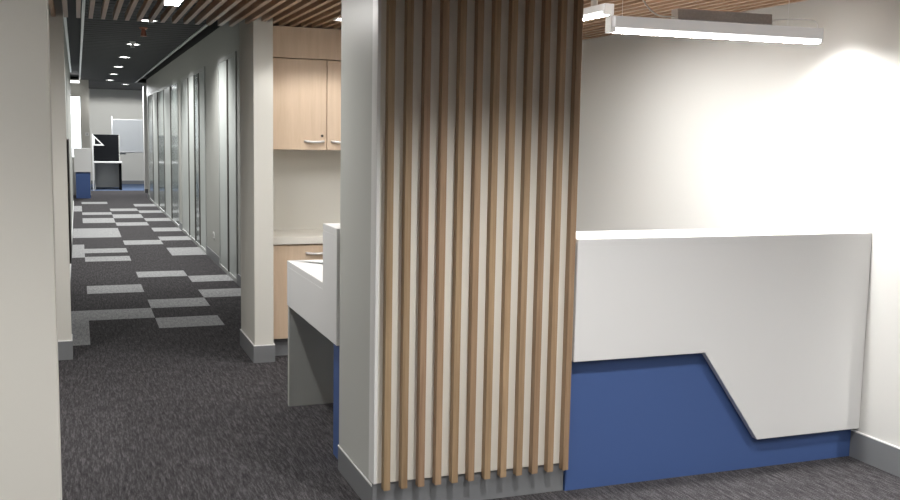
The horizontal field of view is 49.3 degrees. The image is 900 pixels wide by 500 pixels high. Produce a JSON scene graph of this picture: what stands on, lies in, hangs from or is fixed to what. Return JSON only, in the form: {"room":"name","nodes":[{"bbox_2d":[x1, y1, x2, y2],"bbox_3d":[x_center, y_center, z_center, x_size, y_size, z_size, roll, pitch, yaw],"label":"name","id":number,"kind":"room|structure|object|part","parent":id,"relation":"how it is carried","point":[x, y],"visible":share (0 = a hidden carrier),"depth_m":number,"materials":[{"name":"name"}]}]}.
{"room":"lobby","nodes":[
{"label":"lobby","id":0,"kind":"room"},
{"bbox_2d":[0,0,61,499],"bbox_3d":[-2.705,0.110,2.538,3.125,2.500,0.200,-1,7,-21],"label":"wall","id":1,"kind":"structure","parent":0,"point":[30,441],"depth_m":2.97,"materials":[{"name":"paint"}]},
{"bbox_2d":[63,19,72,229],"bbox_3d":[-5.767,-1.598,14.593,0.185,3.020,15.660,-1,7,-21],"label":"wall","id":2,"kind":"structure","parent":0,"point":[67,69],"depth_m":15.54,"materials":[{"name":"grey paint"}]},
{"bbox_2d":[63,14,70,71],"bbox_3d":[-5.623,-3.066,14.420,0.030,0.060,15.550,-1,7,-21],"label":"trim","id":3,"kind":"structure","parent":2,"relation":"attached to","point":[64,18],"depth_m":13.78,"materials":[{"name":"white metal"}]},
{"bbox_2d":[67,139,71,263],"bbox_3d":[-4.080,-0.556,10.495,0.030,1.250,1.300,-1,7,-21],"label":"wall panel","id":4,"kind":"object","parent":2,"relation":"attached to","point":[68,153],"visible":0.61,"depth_m":9.94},
{"bbox_2d":[70,201,73,289],"bbox_3d":[-5.701,-0.160,14.794,0.012,0.120,15.660,-1,7,-21],"label":"baseboard","id":5,"kind":"structure","parent":2,"relation":"attached to","point":[73,201],"depth_m":14.98,"materials":[{"name":"white metal"}]},
{"bbox_2d":[70,79,90,194],"bbox_3d":[-10.167,-2.927,25.496,1.510,3.000,0.200,-1,7,-21],"label":"wall","id":6,"kind":"structure","parent":0,"point":[81,89],"depth_m":25.55,"materials":[{"name":"paint"}]},
{"bbox_2d":[71,97,80,156],"bbox_3d":[-9.786,-3.217,25.628,0.250,1.560,0.040,-1,7,-21],"label":"window","id":7,"kind":"structure","parent":6,"relation":"in","point":[75,101],"depth_m":25.60,"materials":[{"name":"white glass"}]},
{"bbox_2d":[79,0,85,79],"bbox_3d":[-6.103,-3.308,16.227,0.030,0.060,20.800,-1,7,-21],"label":"trim","id":8,"kind":"structure","parent":6,"relation":"attached to","point":[83,1],"depth_m":12.87,"materials":[{"name":"white metal"}]},
{"bbox_2d":[89,89,143,179],"bbox_3d":[-10.395,-3.681,31.563,9.400,3.100,0.200,-1,7,-21],"label":"wall","id":9,"kind":"structure","parent":0,"point":[104,104],"depth_m":31.28,"materials":[{"name":"paint"}]},
{"bbox_2d":[91,180,143,183],"bbox_3d":[-10.385,-2.189,31.635,9.200,0.120,0.012,-1,7,-21],"label":"baseboard","id":10,"kind":"structure","parent":9,"relation":"attached to","point":[123,181],"depth_m":31.67,"materials":[{"name":"white metal"}]},
{"bbox_2d":[111,116,143,152],"bbox_3d":[-10.172,-3.692,31.480,1.300,1.150,0.110,-1,7,-21],"label":"whiteboard","id":11,"kind":"object","parent":9,"relation":"attached to","point":[130,131],"visible":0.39,"depth_m":31.47,"materials":[{"name":"metal"}]},
{"bbox_2d":[67,0,221,89],"bbox_3d":[-5.529,-3.632,18.667,9.400,0.145,27.400,-1,7,-21],"label":"ceiling","id":12,"kind":"structure","parent":0,"point":[105,40],"depth_m":14.76,"materials":[{"name":"black paint"}]},
{"bbox_2d":[139,27,147,36],"bbox_3d":[-3.876,-2.757,12.403,0.112,0.106,0.112,-1,7,-21],"label":"sprinkler","id":13,"kind":"object","parent":12,"relation":"attached to","point":[143,32],"visible":1,"depth_m":12.38,"materials":[{"name":"brown metal"}]},
{"bbox_2d":[141,19,157,21],"bbox_3d":[-3.553,-2.705,11.563,0.214,0.014,0.214,-1,7,-21],"label":"recessed light","id":14,"kind":"object","parent":12,"relation":"in","point":[142,20],"visible":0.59,"depth_m":11.55,"materials":[{"name":"white metal"}]},
{"bbox_2d":[143,83,147,191],"bbox_3d":[-8.358,-3.088,27.188,0.245,3.000,0.300,-1,7,-21],"label":"wall pillar","id":15,"kind":"structure","parent":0,"point":[144,84],"depth_m":27.03,"materials":[{"name":"white paint"}]},
{"bbox_2d":[146,19,244,274],"bbox_3d":[-4.407,-1.779,16.510,0.150,2.990,18.220,-1,7,-21],"label":"wall","id":16,"kind":"structure","parent":0,"point":[224,40],"depth_m":13.09,"materials":[{"name":"grey paint"}]},
{"bbox_2d":[148,80,179,227],"bbox_3d":[-6.105,-2.113,20.841,0.074,2.600,7.700,-1,7,-21],"label":"window","id":17,"kind":"structure","parent":16,"relation":"in","point":[163,112],"depth_m":19.90,"materials":[{"name":"clear glass"}]},
{"bbox_3d":[-7.210,-2.464,23.704,0.025,2.500,1.432,-1,7,-21],"label":"pane","id":18,"kind":"part","parent":17,"relation":"part of","materials":[{"name":"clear glass"}]},
{"bbox_3d":[-6.684,-2.295,22.322,0.025,2.500,1.455,-1,7,-21],"label":"pane","id":19,"kind":"part","parent":17,"relation":"part of","materials":[{"name":"clear glass"}]},
{"bbox_3d":[-6.119,-2.113,20.836,0.025,2.500,1.655,-1,7,-21],"label":"pane","id":20,"kind":"part","parent":17,"relation":"part of","materials":[{"name":"clear glass"}]},
{"bbox_3d":[-5.554,-1.931,19.350,0.025,2.500,1.455,-1,7,-21],"label":"pane","id":21,"kind":"part","parent":17,"relation":"part of","materials":[{"name":"clear glass"}]},
{"bbox_3d":[-5.029,-1.762,17.967,0.025,2.500,1.432,-1,7,-21],"label":"pane","id":22,"kind":"part","parent":17,"relation":"part of","materials":[{"name":"clear glass"}]},
{"bbox_2d":[135,24,207,82],"bbox_3d":[-4.788,-3.341,16.723,0.030,0.060,20.800,-1,7,-21],"label":"trim","id":23,"kind":"structure","parent":16,"relation":"attached to","point":[205,25],"depth_m":15.28,"materials":[{"name":"white metal"}]},
{"bbox_2d":[180,66,206,252],"bbox_3d":[-3.959,-1.423,15.200,0.074,2.600,3.350,-1,7,-21],"label":"glass door","id":24,"kind":"structure","parent":16,"relation":"in","point":[192,85],"depth_m":14.92,"materials":[{"name":"clear glass"}]},
{"bbox_3d":[-4.359,-1.547,16.205,0.025,2.500,1.082,-1,7,-21],"label":"pane","id":25,"kind":"part","parent":24,"relation":"part of","materials":[{"name":"clear glass"}]},
{"bbox_3d":[-4.009,-1.434,15.287,0.025,2.500,0.805,-1,7,-21],"label":"pane","id":26,"kind":"part","parent":24,"relation":"part of","materials":[{"name":"clear glass"}]},
{"bbox_3d":[-3.753,-1.352,14.614,0.025,2.500,0.555,-1,7,-21],"label":"pane","id":27,"kind":"part","parent":24,"relation":"part of","materials":[{"name":"clear glass"}]},
{"bbox_3d":[-3.519,-1.276,13.997,0.025,2.500,0.682,-1,7,-21],"label":"pane","id":28,"kind":"part","parent":24,"relation":"part of","materials":[{"name":"clear glass"}]},
{"bbox_2d":[148,194,240,286],"bbox_3d":[-4.509,-0.352,16.645,0.012,0.120,18.220,-1,7,-21],"label":"baseboard","id":29,"kind":"structure","parent":16,"relation":"attached to","point":[209,252],"depth_m":13.03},
{"bbox_2d":[218,51,237,282],"bbox_3d":[-2.621,-0.993,11.680,0.074,2.600,1.470,-1,7,-21],"label":"door","id":30,"kind":"structure","parent":16,"relation":"in","point":[227,65],"depth_m":11.58,"materials":[{"name":"clear glass"}]},
{"bbox_3d":[-2.752,-1.030,11.980,0.025,2.500,0.722,-1,7,-21],"label":"pane","id":31,"kind":"part","parent":30,"relation":"part of","materials":[{"name":"clear glass"}]},
{"bbox_3d":[-2.500,-0.949,11.318,0.025,2.500,0.612,-1,7,-21],"label":"pane","id":32,"kind":"part","parent":30,"relation":"part of","materials":[{"name":"clear glass"}]},
{"bbox_2d":[239,16,273,344],"bbox_3d":[-1.511,-0.471,7.573,0.140,2.546,0.820,-1,7,-21],"label":"wall","id":33,"kind":"structure","parent":0,"point":[255,37],"depth_m":7.25,"materials":[{"name":"paint"}]},
{"bbox_2d":[240,329,274,362],"bbox_3d":[-1.502,0.737,7.630,0.160,0.133,0.665,-1,7,-21],"label":"baseboard","id":34,"kind":"structure","parent":33,"relation":"attached to","point":[256,353],"depth_m":7.34,"materials":[{"name":"white metal"}]},
{"bbox_2d":[273,149,340,229],"bbox_3d":[-0.356,-0.720,8.370,2.595,2.900,0.100,-1,7,-21],"label":"wall","id":35,"kind":"structure","parent":0,"point":[306,183],"depth_m":8.03,"materials":[{"name":"paint"}]},
{"bbox_2d":[273,26,340,60],"bbox_3d":[-1.046,-1.596,7.691,0.855,0.230,0.475,-1,7,-21],"label":"trim","id":36,"kind":"structure","parent":35,"relation":"attached to","point":[288,42],"depth_m":7.43,"materials":[{"name":"brown wood"}]},
{"bbox_2d":[273,58,340,149],"bbox_3d":[-1.047,-1.135,7.724,0.855,0.683,0.518,-1,7,-21],"label":"upper cabinet","id":37,"kind":"object","parent":35,"relation":"attached to","point":[306,92],"visible":0.61,"depth_m":7.47,"materials":[{"name":"brown wood"}]},
{"bbox_3d":[-1.036,-0.830,7.510,0.163,0.025,0.044,-1,7,-21],"label":"handle","id":38,"kind":"part","parent":37,"relation":"part of","materials":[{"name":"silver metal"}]},
{"bbox_3d":[-0.760,-1.115,7.607,0.397,0.680,0.019,-1,7,-21],"label":"door","id":39,"kind":"part","parent":37,"relation":"part of","materials":[{"name":"brown wood"}]},
{"bbox_2d":[48,0,805,39],"bbox_3d":[0.550,-1.144,2.718,9.400,0.070,10.920,-1,7,-21],"label":"ceiling","id":40,"kind":"structure","parent":0,"point":[289,13],"depth_m":6.40,"materials":[{"name":"brown wood"}]},
{"bbox_2d":[164,0,182,5],"bbox_3d":[-1.440,-1.441,5.280,0.090,0.095,1.358,-1,7,-21],"label":"linear light","id":41,"kind":"object","parent":40,"relation":"attached to","point":[166,2],"visible":1,"depth_m":5.77,"materials":[{"name":"white"}]},
{"bbox_2d":[583,0,613,20],"bbox_3d":[0.691,-1.461,6.034,0.060,0.150,1.158,-1,7,-21],"label":"linear light","id":42,"kind":"object","parent":40,"relation":"attached to","point":[605,9],"visible":0.41,"depth_m":5.59,"materials":[{"name":"white metal"}]},
{"bbox_2d":[583,11,607,20],"bbox_3d":[0.688,-1.401,6.048,0.054,0.022,1.122,-1,7,-21],"label":"diffuser","id":43,"kind":"object","parent":42,"relation":"attached to","point":[587,15],"depth_m":5.63,"materials":[{"name":"white plastic"}]},
{"bbox_2d":[605,0,823,43],"bbox_3d":[1.308,-1.204,4.765,1.184,0.348,0.060,-1,7,-18],"label":"linear light","id":44,"kind":"object","parent":40,"relation":"hanging from","point":[694,23],"visible":1,"depth_m":4.74,"materials":[{"name":"white metal"}]},
{"bbox_2d":[614,27,820,43],"bbox_3d":[1.312,-1.044,4.786,1.149,0.022,0.054,-1,7,-18],"label":"diffuser","id":45,"kind":"object","parent":44,"relation":"attached to","point":[696,32],"depth_m":4.77,"materials":[{"name":"white plastic"}]},
{"bbox_2d":[58,184,899,499],"bbox_3d":[-3.997,-0.024,14.845,9.400,0.101,36.400,-1,7,-21],"label":"floor","id":46,"kind":"structure","parent":0,"point":[160,396],"depth_m":6.02,"materials":[{"name":"grey carpet"}]},
{"bbox_2d":[48,0,71,340],"bbox_3d":[-4.296,-0.701,6.701,3.125,3.100,0.240,-1,7,-21],"label":"wall pier","id":47,"kind":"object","parent":46,"relation":"on","point":[56,25],"visible":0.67,"depth_m":7.15,"materials":[{"name":"paint"}]},
{"bbox_2d":[58,340,72,359],"bbox_3d":[-4.182,0.778,6.790,2.932,0.146,0.012,-1,7,-21],"label":"baseboard","id":48,"kind":"object","parent":47,"relation":"attached to","point":[65,347],"visible":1,"depth_m":7.29,"materials":[{"name":"white metal"}]},
{"bbox_2d":[74,148,90,197],"bbox_3d":[-9.293,-1.949,24.818,0.400,1.245,0.700,-1,7,-21],"label":"reception desk","id":49,"kind":"object","parent":46,"relation":"on","point":[82,156],"depth_m":24.51,"materials":[{"name":"blue laminate"}]},
{"bbox_2d":[74,148,90,171],"bbox_3d":[-9.287,-2.277,24.780,0.400,0.585,0.700,-1,7,-21],"label":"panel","id":50,"kind":"structure","parent":49,"relation":"on","point":[82,156],"depth_m":24.45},
{"bbox_3d":[-9.297,-1.660,24.862,0.340,0.660,0.640,-1,7,-21],"label":"kick panel","id":51,"kind":"part","parent":49,"relation":"part of","materials":[{"name":"blue laminate"}]},
{"bbox_2d":[92,134,103,189],"bbox_3d":[-10.027,-2.506,27.981,0.335,1.600,0.060,-1,7,-21],"label":"post","id":52,"kind":"object","parent":46,"relation":"on","point":[93,136],"visible":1,"depth_m":27.89,"materials":[{"name":"white metal"}]},
{"bbox_3d":[-10.165,-2.502,27.929,0.040,1.600,0.060,-1,7,-21],"label":"post","id":53,"kind":"part","parent":52,"relation":"part of","materials":[{"name":"white metal"}]},
{"bbox_3d":[-9.996,-3.122,27.917,0.293,0.300,0.040,-1,7,-21],"label":"triangular frame","id":54,"kind":"part","parent":52,"relation":"part of","materials":[{"name":"white metal"}]},
{"bbox_2d":[94,161,121,189],"bbox_3d":[-9.936,-2.167,28.504,0.770,0.810,0.750,-1,7,-21],"label":"office desk","id":55,"kind":"object","parent":46,"relation":"on","point":[107,173],"visible":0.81,"depth_m":28.54,"materials":[{"name":"grey laminate"}]},
{"bbox_2d":[93,134,119,160],"bbox_3d":[-10.000,-2.972,28.537,0.730,0.780,0.140,-1,7,-21],"label":"screen","id":56,"kind":"object","parent":55,"relation":"on","point":[110,151],"visible":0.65,"depth_m":28.52,"materials":[{"name":"black fabric"}]},
{"bbox_3d":[-9.614,-2.155,28.601,0.060,0.775,0.600,-1,7,-21],"label":"leg","id":57,"kind":"part","parent":55,"relation":"part of","materials":[{"name":"black metal"}]},
{"bbox_2d":[273,244,322,355],"bbox_3d":[-1.051,0.351,7.843,0.848,0.868,0.626,-1,7,-21],"label":"base cabinet","id":58,"kind":"object","parent":46,"relation":"on","point":[281,253],"visible":0.24,"depth_m":7.47,"materials":[{"name":"brown wood"}]},
{"bbox_2d":[273,229,322,244],"bbox_3d":[-1.046,-0.111,7.800,0.868,0.055,0.610,-1,7,-21],"label":"benchtop","id":59,"kind":"object","parent":58,"relation":"on","point":[285,236],"visible":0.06,"depth_m":7.49,"materials":[{"name":"stone"}]},
{"bbox_3d":[-1.022,0.025,7.502,0.163,0.025,0.044,-1,7,-21],"label":"handle","id":60,"kind":"part","parent":58,"relation":"part of","materials":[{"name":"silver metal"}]},
{"bbox_2d":[338,0,583,499],"bbox_3d":[0.019,-0.092,4.731,0.966,2.500,0.675,-1,7,-21],"label":"column","id":61,"kind":"structure","parent":46,"relation":"on","point":[460,119],"depth_m":4.45,"materials":[{"name":"paint"}]},
{"bbox_3d":[-0.329,-0.122,4.311,0.016,2.358,0.079,-1,7,-21],"label":"corner trim","id":62,"kind":"part","parent":61,"relation":"part of","materials":[{"name":"white metal"}]},
{"bbox_3d":[-0.011,1.077,4.889,0.964,0.140,0.627,-1,7,-21],"label":"skirting","id":63,"kind":"part","parent":61,"relation":"part of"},
{"bbox_2d":[287,223,871,490],"bbox_3d":[0.606,0.444,5.696,2.733,1.235,1.950,-1,7,-21],"label":"reception desk","id":64,"kind":"object","parent":46,"relation":"on","point":[695,351],"visible":0.6,"depth_m":4.99,"materials":[{"name":"paint"}]},
{"bbox_2d":[287,260,322,288],"bbox_3d":[0.533,0.161,5.654,3.150,0.035,1.256,2,7,5],"label":"countertop","id":65,"kind":"structure","parent":64,"relation":"on","point":[312,270],"depth_m":5.75,"materials":[{"name":"white laminate"}]},
{"bbox_3d":[-0.672,0.654,6.267,0.725,0.640,0.035,-1,7,-21],"label":"leg panel","id":66,"kind":"part","parent":64,"relation":"part of","materials":[{"name":"paint"}]},
{"bbox_3d":[-0.771,0.136,5.511,0.040,0.560,1.250,-1,7,-21],"label":"panel","id":67,"kind":"part","parent":64,"relation":"part of","materials":[{"name":"white laminate"}]},
{"bbox_3d":[0.795,0.655,5.274,2.688,0.920,0.885,-1,7,-21],"label":"kick panel","id":68,"kind":"part","parent":64,"relation":"part of","materials":[{"name":"blue laminate"}]},
{"bbox_2d":[323,223,871,246],"bbox_3d":[0.785,-0.098,5.186,2.733,0.035,1.000,-1,7,-21],"label":"countertop","id":69,"kind":"structure","parent":64,"relation":"on","point":[789,234],"depth_m":4.96,"materials":[{"name":"white laminate"}]},
{"bbox_3d":[1.402,0.474,4.974,1.755,1.030,0.040,-1,7,-21],"label":"panel","id":70,"kind":"part","parent":64,"relation":"part of","materials":[{"name":"white laminate"}]},
{"bbox_2d":[576,0,899,446],"bbox_3d":[1.709,-0.332,6.882,0.200,2.546,4.410,-1,7,-21],"label":"wall","id":71,"kind":"structure","parent":0,"point":[676,133],"depth_m":5.98,"materials":[{"name":"white paint"}]},
{"bbox_2d":[849,429,899,476],"bbox_3d":[2.282,1.084,5.156,0.012,0.150,0.478,-1,7,-21],"label":"baseboard","id":72,"kind":"structure","parent":71,"relation":"attached to","point":[877,453],"depth_m":5.21,"materials":[{"name":"white metal"}]}
]}

